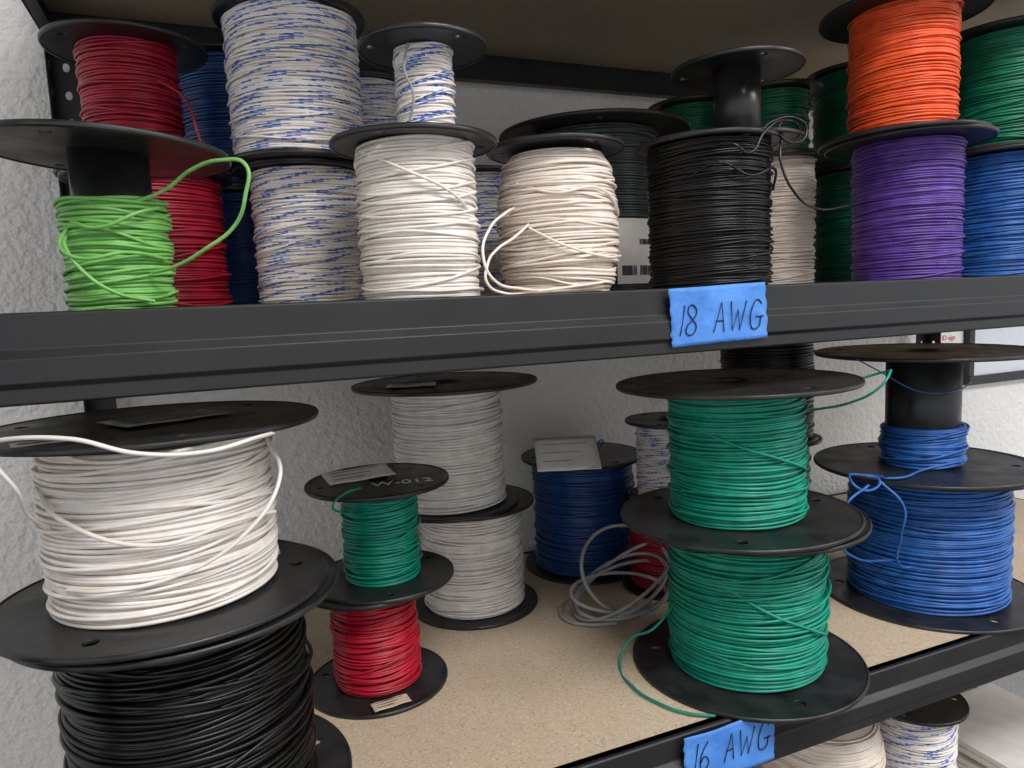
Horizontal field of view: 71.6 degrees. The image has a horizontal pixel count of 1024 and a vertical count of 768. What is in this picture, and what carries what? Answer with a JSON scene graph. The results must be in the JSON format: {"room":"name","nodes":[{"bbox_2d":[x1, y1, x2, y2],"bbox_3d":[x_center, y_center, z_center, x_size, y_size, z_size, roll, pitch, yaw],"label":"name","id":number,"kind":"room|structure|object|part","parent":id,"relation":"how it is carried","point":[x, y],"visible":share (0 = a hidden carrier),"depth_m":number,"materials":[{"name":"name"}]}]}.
{"room":"electrical workshop storeroom","nodes":[
{"label":"electrical workshop storeroom","id":0,"kind":"room"},
{"bbox_2d":[0,0,1023,767],"bbox_3d":[0.191,-0.248,1.461,7.500,2.770,0.100,-5,7,-22],"label":"wall","id":1,"kind":"structure","parent":0,"point":[582,398],"depth_m":1.23,"materials":[{"name":"paint"}]},
{"bbox_2d":[921,331,962,342],"bbox_3d":[1.083,-0.200,1.783,0.150,0.215,0.002,-5,7,-22],"label":"posted notice","id":2,"kind":"object","parent":1,"relation":"attached to","point":[947,337],"visible":0.19,"depth_m":1.81,"materials":[{"name":"paper"}]},
{"bbox_2d":[963,326,1023,385],"bbox_3d":[1.704,-0.462,2.009,1.200,0.838,0.020,-5,7,-22],"label":"whiteboard","id":3,"kind":"object","parent":1,"relation":"attached to","point":[978,373],"visible":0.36,"depth_m":1.86,"materials":[{"name":"white plastic"}]},
{"bbox_3d":[1.160,-0.415,1.786,0.020,0.795,0.018,-5,7,-22],"label":"frame","id":4,"kind":"part","parent":3,"relation":"part of","materials":[{"name":"grey metal"}]},
{"bbox_3d":[1.722,-0.057,2.055,1.200,0.023,0.020,-5,7,-22],"label":"frame","id":5,"kind":"part","parent":3,"relation":"part of","materials":[{"name":"grey metal"}]},
{"bbox_3d":[1.703,-0.464,2.012,1.160,0.795,0.010,-5,7,-22],"label":"panel","id":6,"kind":"part","parent":3,"relation":"part of","materials":[{"name":"white plastic"}]},
{"bbox_3d":[1.069,1.363,-0.324,7.500,0.100,4.140,-5,7,-22],"label":"floor","id":7,"kind":"structure","parent":0,"visible":0},
{"bbox_2d":[0,0,1023,767],"bbox_3d":[0.302,0.263,1.130,1.811,1.820,0.620,-5,7,-22],"label":"shelf unit","id":8,"kind":"object","parent":7,"relation":"on","point":[540,689],"depth_m":0.83,"materials":[{"name":"black metal"}]},
{"bbox_3d":[-0.607,0.309,1.065,0.002,1.820,0.036,-5,7,-22],"label":"post plate","id":9,"kind":"part","parent":8,"relation":"part of","materials":[{"name":"black metal"}]},
{"bbox_3d":[-0.598,0.306,1.089,0.036,1.820,0.002,-5,7,-22],"label":"post plate","id":10,"kind":"part","parent":8,"relation":"part of","materials":[{"name":"black metal"}]},
{"bbox_2d":[0,119,250,310],"bbox_3d":[-0.337,-0.129,0.615,0.206,0.151,0.195,-5,7,-22],"label":"spool","id":11,"kind":"object","parent":8,"relation":"on","point":[114,244],"visible":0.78,"depth_m":0.58,"materials":[{"name":"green plastic"}]},
{"bbox_2d":[57,170,232,306],"bbox_3d":[-0.406,-0.154,0.811,0.176,0.162,0.176,-2,7,6],"label":"spool","id":12,"kind":"object","parent":8,"relation":"on","point":[195,207],"visible":0.38,"depth_m":0.77,"materials":[{"name":"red plastic"}]},
{"bbox_2d":[37,17,207,177],"bbox_3d":[-0.423,-0.302,0.793,0.165,0.142,0.165,-3,7,-9],"label":"spool","id":13,"kind":"object","parent":12,"relation":"on","point":[127,71],"visible":0.66,"depth_m":0.75,"materials":[{"name":"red plastic"}]},
{"bbox_2d":[9,543,351,767],"bbox_3d":[-0.313,0.302,0.695,0.292,0.211,0.292,-3,7,-5],"label":"spool","id":14,"kind":"object","parent":8,"relation":"on","point":[246,699],"visible":0.64,"depth_m":0.60,"materials":[{"name":"plastic"}]},
{"bbox_2d":[0,400,327,665],"bbox_3d":[-0.329,0.110,0.664,0.293,0.182,0.302,-2,7,4],"label":"spool","id":15,"kind":"object","parent":14,"relation":"on","point":[156,525],"visible":1,"depth_m":0.59,"materials":[{"name":"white plastic"}]},
{"bbox_2d":[17,440,54,444],"bbox_3d":[-0.365,0.045,0.552,0.033,0.001,0.001,-7,22,-39],"label":"label","id":16,"kind":"object","parent":15,"relation":"on","point":[49,440],"depth_m":0.55,"materials":[{"name":"grey paper"}]},
{"bbox_2d":[115,410,193,420],"bbox_3d":[-0.338,0.030,0.674,0.001,0.001,0.075,2,7,39],"label":"print","id":17,"kind":"object","parent":15,"relation":"on","point":[191,410],"depth_m":0.67},
{"bbox_2d":[124,413,187,421],"bbox_3d":[-0.330,0.031,0.658,0.001,0.001,0.060,2,7,39],"label":"print","id":18,"kind":"object","parent":15,"relation":"on","point":[184,413],"depth_m":0.66},
{"bbox_2d":[221,186,259,304],"bbox_3d":[-0.374,-0.178,0.991,0.160,0.167,0.160,3,8,39],"label":"spool","id":19,"kind":"object","parent":8,"relation":"on","point":[241,248],"visible":0.17,"depth_m":0.93,"materials":[{"name":"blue plastic"}]},
{"bbox_2d":[178,42,245,185],"bbox_3d":[-0.381,-0.347,0.972,0.160,0.177,0.160,3,8,39],"label":"spool","id":20,"kind":"object","parent":19,"relation":"on","point":[204,88],"visible":0.24,"depth_m":0.91,"materials":[{"name":"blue plastic"}]},
{"bbox_2d":[232,157,365,303],"bbox_3d":[-0.240,-0.168,0.843,0.160,0.168,0.160,-2,7,6],"label":"spool","id":21,"kind":"object","parent":8,"relation":"on","point":[305,219],"visible":0.81,"depth_m":0.79,"materials":[{"name":"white plastic"}]},
{"bbox_2d":[211,0,364,171],"bbox_3d":[-0.246,-0.329,0.807,0.165,0.164,0.165,2,8,35],"label":"spool","id":22,"kind":"object","parent":21,"relation":"on","point":[291,67],"visible":0.81,"depth_m":0.74,"materials":[{"name":"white plastic"}]},
{"bbox_2d":[312,558,447,719],"bbox_3d":[-0.173,0.310,0.898,0.176,0.137,0.176,3,8,39],"label":"spool","id":23,"kind":"object","parent":8,"relation":"on","point":[379,667],"visible":0.82,"depth_m":0.85,"materials":[{"name":"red plastic"}]},
{"bbox_2d":[304,463,453,605],"bbox_3d":[-0.164,0.176,0.886,0.182,0.135,0.182,-5,7,-22],"label":"spool","id":24,"kind":"object","parent":23,"relation":"on","point":[383,562],"visible":0.99,"depth_m":0.85,"materials":[{"name":"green plastic"}]},
{"bbox_2d":[329,122,496,299],"bbox_3d":[-0.094,-0.158,0.714,0.165,0.165,0.165,-1,7,9],"label":"spool","id":25,"kind":"object","parent":8,"relation":"on","point":[416,184],"visible":0.9,"depth_m":0.66,"materials":[{"name":"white plastic"}]},
{"bbox_2d":[356,21,486,123],"bbox_3d":[-0.087,-0.287,0.709,0.132,0.096,0.132,-5,7,-22],"label":"spool","id":26,"kind":"object","parent":25,"relation":"on","point":[422,56],"visible":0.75,"depth_m":0.68,"materials":[{"name":"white plastic"}]},
{"bbox_2d":[416,485,537,630],"bbox_3d":[-0.062,0.264,1.121,0.206,0.169,0.206,-5,7,-22],"label":"spool","id":27,"kind":"object","parent":8,"relation":"on","point":[486,589],"visible":0.67,"depth_m":1.05,"materials":[{"name":"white plastic"}]},
{"bbox_2d":[351,371,536,523],"bbox_3d":[-0.098,0.088,1.089,0.280,0.194,0.280,-8,8,-39],"label":"spool","id":28,"kind":"object","parent":27,"relation":"on","point":[449,421],"visible":0.84,"depth_m":1.02,"materials":[{"name":"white plastic"}]},
{"bbox_2d":[474,165,509,294],"bbox_3d":[-0.049,-0.206,1.026,0.150,0.187,0.150,-1,7,9],"label":"spool","id":29,"kind":"object","parent":8,"relation":"on","point":[487,178],"visible":0.14,"depth_m":0.97,"materials":[{"name":"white plastic"}]},
{"bbox_2d":[481,132,624,293],"bbox_3d":[0.032,-0.178,0.803,0.202,0.174,0.164,-5,7,-22],"label":"spool","id":30,"kind":"object","parent":8,"relation":"on","point":[557,208],"visible":0.92,"depth_m":0.76,"materials":[{"name":"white plastic"}]},
{"bbox_2d":[521,436,636,584],"bbox_3d":[0.122,0.203,1.268,0.228,0.241,0.216,-5,7,-22],"label":"spool","id":31,"kind":"object","parent":8,"relation":"on","point":[580,482],"visible":0.88,"depth_m":1.20,"materials":[{"name":"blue plastic"}]},
{"bbox_2d":[499,108,690,289],"bbox_3d":[0.130,-0.257,1.102,0.290,0.255,0.290,2,8,35],"label":"spool","id":32,"kind":"object","parent":8,"relation":"on","point":[634,127],"visible":0.2,"depth_m":1.01,"materials":[{"name":"black plastic"}]},
{"bbox_3d":[0.165,0.285,1.073,0.196,0.114,0.114,-5,7,-22],"label":"gray cable coil","id":33,"kind":"part","parent":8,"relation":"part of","materials":[{"name":"grey plastic"}]},
{"bbox_2d":[620,491,668,600],"bbox_3d":[0.255,0.257,1.166,0.150,0.145,0.150,2,8,35],"label":"spool","id":34,"kind":"object","parent":8,"relation":"on","point":[636,585],"visible":0.16,"depth_m":1.13,"materials":[{"name":"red plastic"}]},
{"bbox_2d":[625,412,669,499],"bbox_3d":[0.256,0.121,1.159,0.144,0.132,0.144,-5,7,-22],"label":"spool","id":35,"kind":"object","parent":34,"relation":"on","point":[653,455],"visible":0.42,"depth_m":1.12,"materials":[{"name":"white plastic"}]},
{"bbox_2d":[668,282,767,347],"bbox_3d":[0.212,-0.071,0.724,0.124,0.062,0.004,-5,7,-22],"label":"label","id":36,"kind":"object","parent":8,"relation":"attached to","point":[732,312],"visible":1,"depth_m":0.72,"materials":[{"name":"blue paper"}]},
{"bbox_2d":[683,720,774,767],"bbox_3d":[0.241,0.403,0.781,0.125,0.060,0.004,-5,7,-22],"label":"label","id":37,"kind":"object","parent":8,"relation":"attached to","point":[738,744],"visible":1,"depth_m":0.78,"materials":[{"name":"blue paper"}]},
{"bbox_2d":[636,116,848,288],"bbox_3d":[0.271,-0.202,0.826,0.247,0.196,0.171,0,7,17],"label":"spool","id":38,"kind":"object","parent":8,"relation":"on","point":[709,190],"visible":0.93,"depth_m":0.78,"materials":[{"name":"plastic"}]},
{"bbox_2d":[671,45,805,151],"bbox_3d":[0.267,-0.328,0.842,0.152,0.091,0.152,-5,7,-22],"label":"spool","id":39,"kind":"object","parent":38,"relation":"on","point":[735,76],"visible":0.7,"depth_m":0.82,"materials":[{"name":"black plastic"}]},
{"bbox_2d":[619,501,872,723],"bbox_3d":[0.288,0.261,0.905,0.310,0.195,0.288,-5,7,-22],"label":"spool","id":40,"kind":"object","parent":8,"relation":"on","point":[746,638],"visible":0.77,"depth_m":0.83,"materials":[{"name":"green plastic"}]},
{"bbox_2d":[616,368,891,554],"bbox_3d":[0.277,0.074,0.879,0.290,0.184,0.289,-5,7,-20],"label":"spool","id":41,"kind":"object","parent":40,"relation":"on","point":[738,457],"visible":1,"depth_m":0.81,"materials":[{"name":"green plastic"}]},
{"bbox_2d":[768,149,828,284],"bbox_3d":[0.421,-0.250,1.133,0.160,0.210,0.160,-2,7,6],"label":"spool","id":42,"kind":"object","parent":8,"relation":"on","point":[792,222],"visible":0.44,"depth_m":1.08,"materials":[{"name":"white plastic"}]},
{"bbox_2d":[761,78,823,149],"bbox_3d":[0.412,-0.404,1.114,0.144,0.104,0.144,-5,7,-22],"label":"spool","id":43,"kind":"object","parent":42,"relation":"on","point":[784,97],"visible":0.28,"depth_m":1.07,"materials":[{"name":"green plastic"}]},
{"bbox_2d":[805,433,822,489],"bbox_3d":[0.468,0.200,1.282,0.170,0.215,0.170,3,8,39],"label":"spool","id":44,"kind":"object","parent":8,"relation":"on","point":[820,439],"visible":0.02,"depth_m":1.23,"materials":[{"name":"black plastic"}]},
{"bbox_2d":[719,343,817,443],"bbox_3d":[0.450,0.006,1.256,0.170,0.182,0.170,-2,7,6],"label":"spool","id":45,"kind":"object","parent":44,"relation":"on","point":[797,356],"visible":0.26,"depth_m":1.19,"materials":[{"name":"plastic"}]},
{"bbox_2d":[813,165,852,282],"bbox_3d":[0.591,-0.264,1.224,0.160,0.202,0.160,3,8,39],"label":"spool","id":46,"kind":"object","parent":8,"relation":"on","point":[833,230],"visible":0.34,"depth_m":1.18,"materials":[{"name":"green plastic"}]},
{"bbox_2d":[807,62,851,170],"bbox_3d":[0.583,-0.442,1.204,0.160,0.162,0.160,3,8,39],"label":"spool","id":47,"kind":"object","parent":46,"relation":"on","point":[830,113],"visible":0.25,"depth_m":1.17,"materials":[{"name":"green plastic"}]},
{"bbox_2d":[824,124,999,280],"bbox_3d":[0.538,-0.230,0.970,0.212,0.196,0.212,-5,7,-22],"label":"spool","id":48,"kind":"object","parent":8,"relation":"on","point":[908,190],"visible":0.94,"depth_m":0.91,"materials":[{"name":"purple plastic"}]},
{"bbox_2d":[817,0,994,155],"bbox_3d":[0.519,-0.407,0.945,0.212,0.168,0.212,-5,7,-22],"label":"spool","id":49,"kind":"object","parent":48,"relation":"on","point":[903,69],"visible":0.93,"depth_m":0.89,"materials":[{"name":"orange plastic"}]},
{"bbox_3d":[1.000,0.163,1.745,0.036,1.820,0.002,-5,7,-22],"label":"post plate","id":50,"kind":"part","parent":8,"relation":"part of","materials":[{"name":"black metal"}]},
{"bbox_2d":[826,447,1023,634],"bbox_3d":[0.625,0.212,1.095,0.346,0.220,0.306,-2,7,5],"label":"spool","id":51,"kind":"object","parent":8,"relation":"on","point":[930,560],"visible":0.8,"depth_m":1.00,"materials":[{"name":"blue plastic"}]},
{"bbox_2d":[814,343,1023,490],"bbox_3d":[0.611,0.036,1.063,0.311,0.174,0.300,-5,7,-22],"label":"spool","id":52,"kind":"object","parent":51,"relation":"on","point":[923,426],"visible":0.98,"depth_m":1.02,"materials":[{"name":"black plastic"}]},
{"bbox_3d":[1.024,0.164,1.735,0.002,1.820,0.036,-5,7,-22],"label":"post plate","id":53,"kind":"part","parent":8,"relation":"part of","materials":[{"name":"black metal"}]},
{"bbox_2d":[952,683,1023,767],"bbox_3d":[0.995,0.714,1.363,0.264,0.082,0.308,-5,7,-22],"label":"paper stack","id":54,"kind":"object","parent":8,"relation":"on","point":[992,734],"visible":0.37,"depth_m":1.38,"materials":[{"name":"white paper"}]},
{"bbox_2d":[960,143,1023,276],"bbox_3d":[0.737,-0.248,1.075,0.190,0.192,0.190,0,7,21],"label":"spool","id":55,"kind":"object","parent":8,"relation":"on","point":[993,225],"visible":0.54,"depth_m":1.02,"materials":[{"name":"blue plastic"}]},
{"bbox_2d":[958,15,1023,151],"bbox_3d":[0.730,-0.426,1.054,0.190,0.170,0.190,0,7,21],"label":"spool","id":56,"kind":"object","parent":55,"relation":"on","point":[991,85],"visible":0.53,"depth_m":1.00,"materials":[{"name":"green plastic"}]},
{"bbox_3d":[0.323,-0.265,1.269,0.160,0.217,0.160,-5,7,-22],"label":"spool","id":57,"kind":"object","parent":8,"relation":"on","visible":0},
{"bbox_2d":[648,94,712,130],"bbox_3d":[0.316,-0.429,1.251,0.150,0.117,0.150,2,8,35],"label":"spool","id":58,"kind":"object","parent":57,"relation":"on","point":[697,108],"visible":0.21,"depth_m":1.20,"materials":[{"name":"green plastic"}]},
{"bbox_3d":[-0.214,-0.192,1.046,0.150,0.167,0.150,-5,7,-22],"label":"spool","id":59,"kind":"object","parent":8,"relation":"on","visible":0},
{"bbox_2d":[359,69,397,125],"bbox_3d":[-0.211,-0.351,1.032,0.150,0.157,0.150,2,8,35],"label":"spool","id":60,"kind":"object","parent":59,"relation":"on","point":[378,89],"visible":0.13,"depth_m":0.97,"materials":[{"name":"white plastic"}]},
{"bbox_3d":[0.631,0.720,1.129,0.150,0.157,0.150,-5,7,-22],"label":"spool","id":61,"kind":"object","parent":8,"relation":"on","visible":0},
{"bbox_2d":[879,693,969,767],"bbox_3d":[0.624,0.551,1.109,0.150,0.187,0.150,-1,7,9],"label":"spool","id":62,"kind":"object","parent":61,"relation":"on","point":[926,736],"visible":0.56,"depth_m":1.05,"materials":[{"name":"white plastic"}]},
{"bbox_3d":[0.466,0.734,1.072,0.170,0.157,0.170,-5,7,-22],"label":"spool","id":63,"kind":"object","parent":8,"relation":"on","visible":0},
{"bbox_2d":[762,723,885,767],"bbox_3d":[0.459,0.569,1.053,0.170,0.179,0.170,-2,7,6],"label":"spool","id":64,"kind":"object","parent":63,"relation":"on","point":[864,747],"visible":0.41,"depth_m":0.98,"materials":[{"name":"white plastic"}]},
{"bbox_3d":[1.803,0.731,1.790,1.240,0.615,0.670,-5,7,-22],"label":"work table","id":65,"kind":"object","parent":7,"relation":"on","visible":0},
{"bbox_2d":[1014,490,1023,498],"bbox_3d":[1.360,0.369,1.749,0.340,0.150,0.310,-5,7,-22],"label":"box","id":66,"kind":"object","parent":65,"relation":"on","point":[1019,493],"visible":0.02,"depth_m":1.84,"materials":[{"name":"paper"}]}
]}

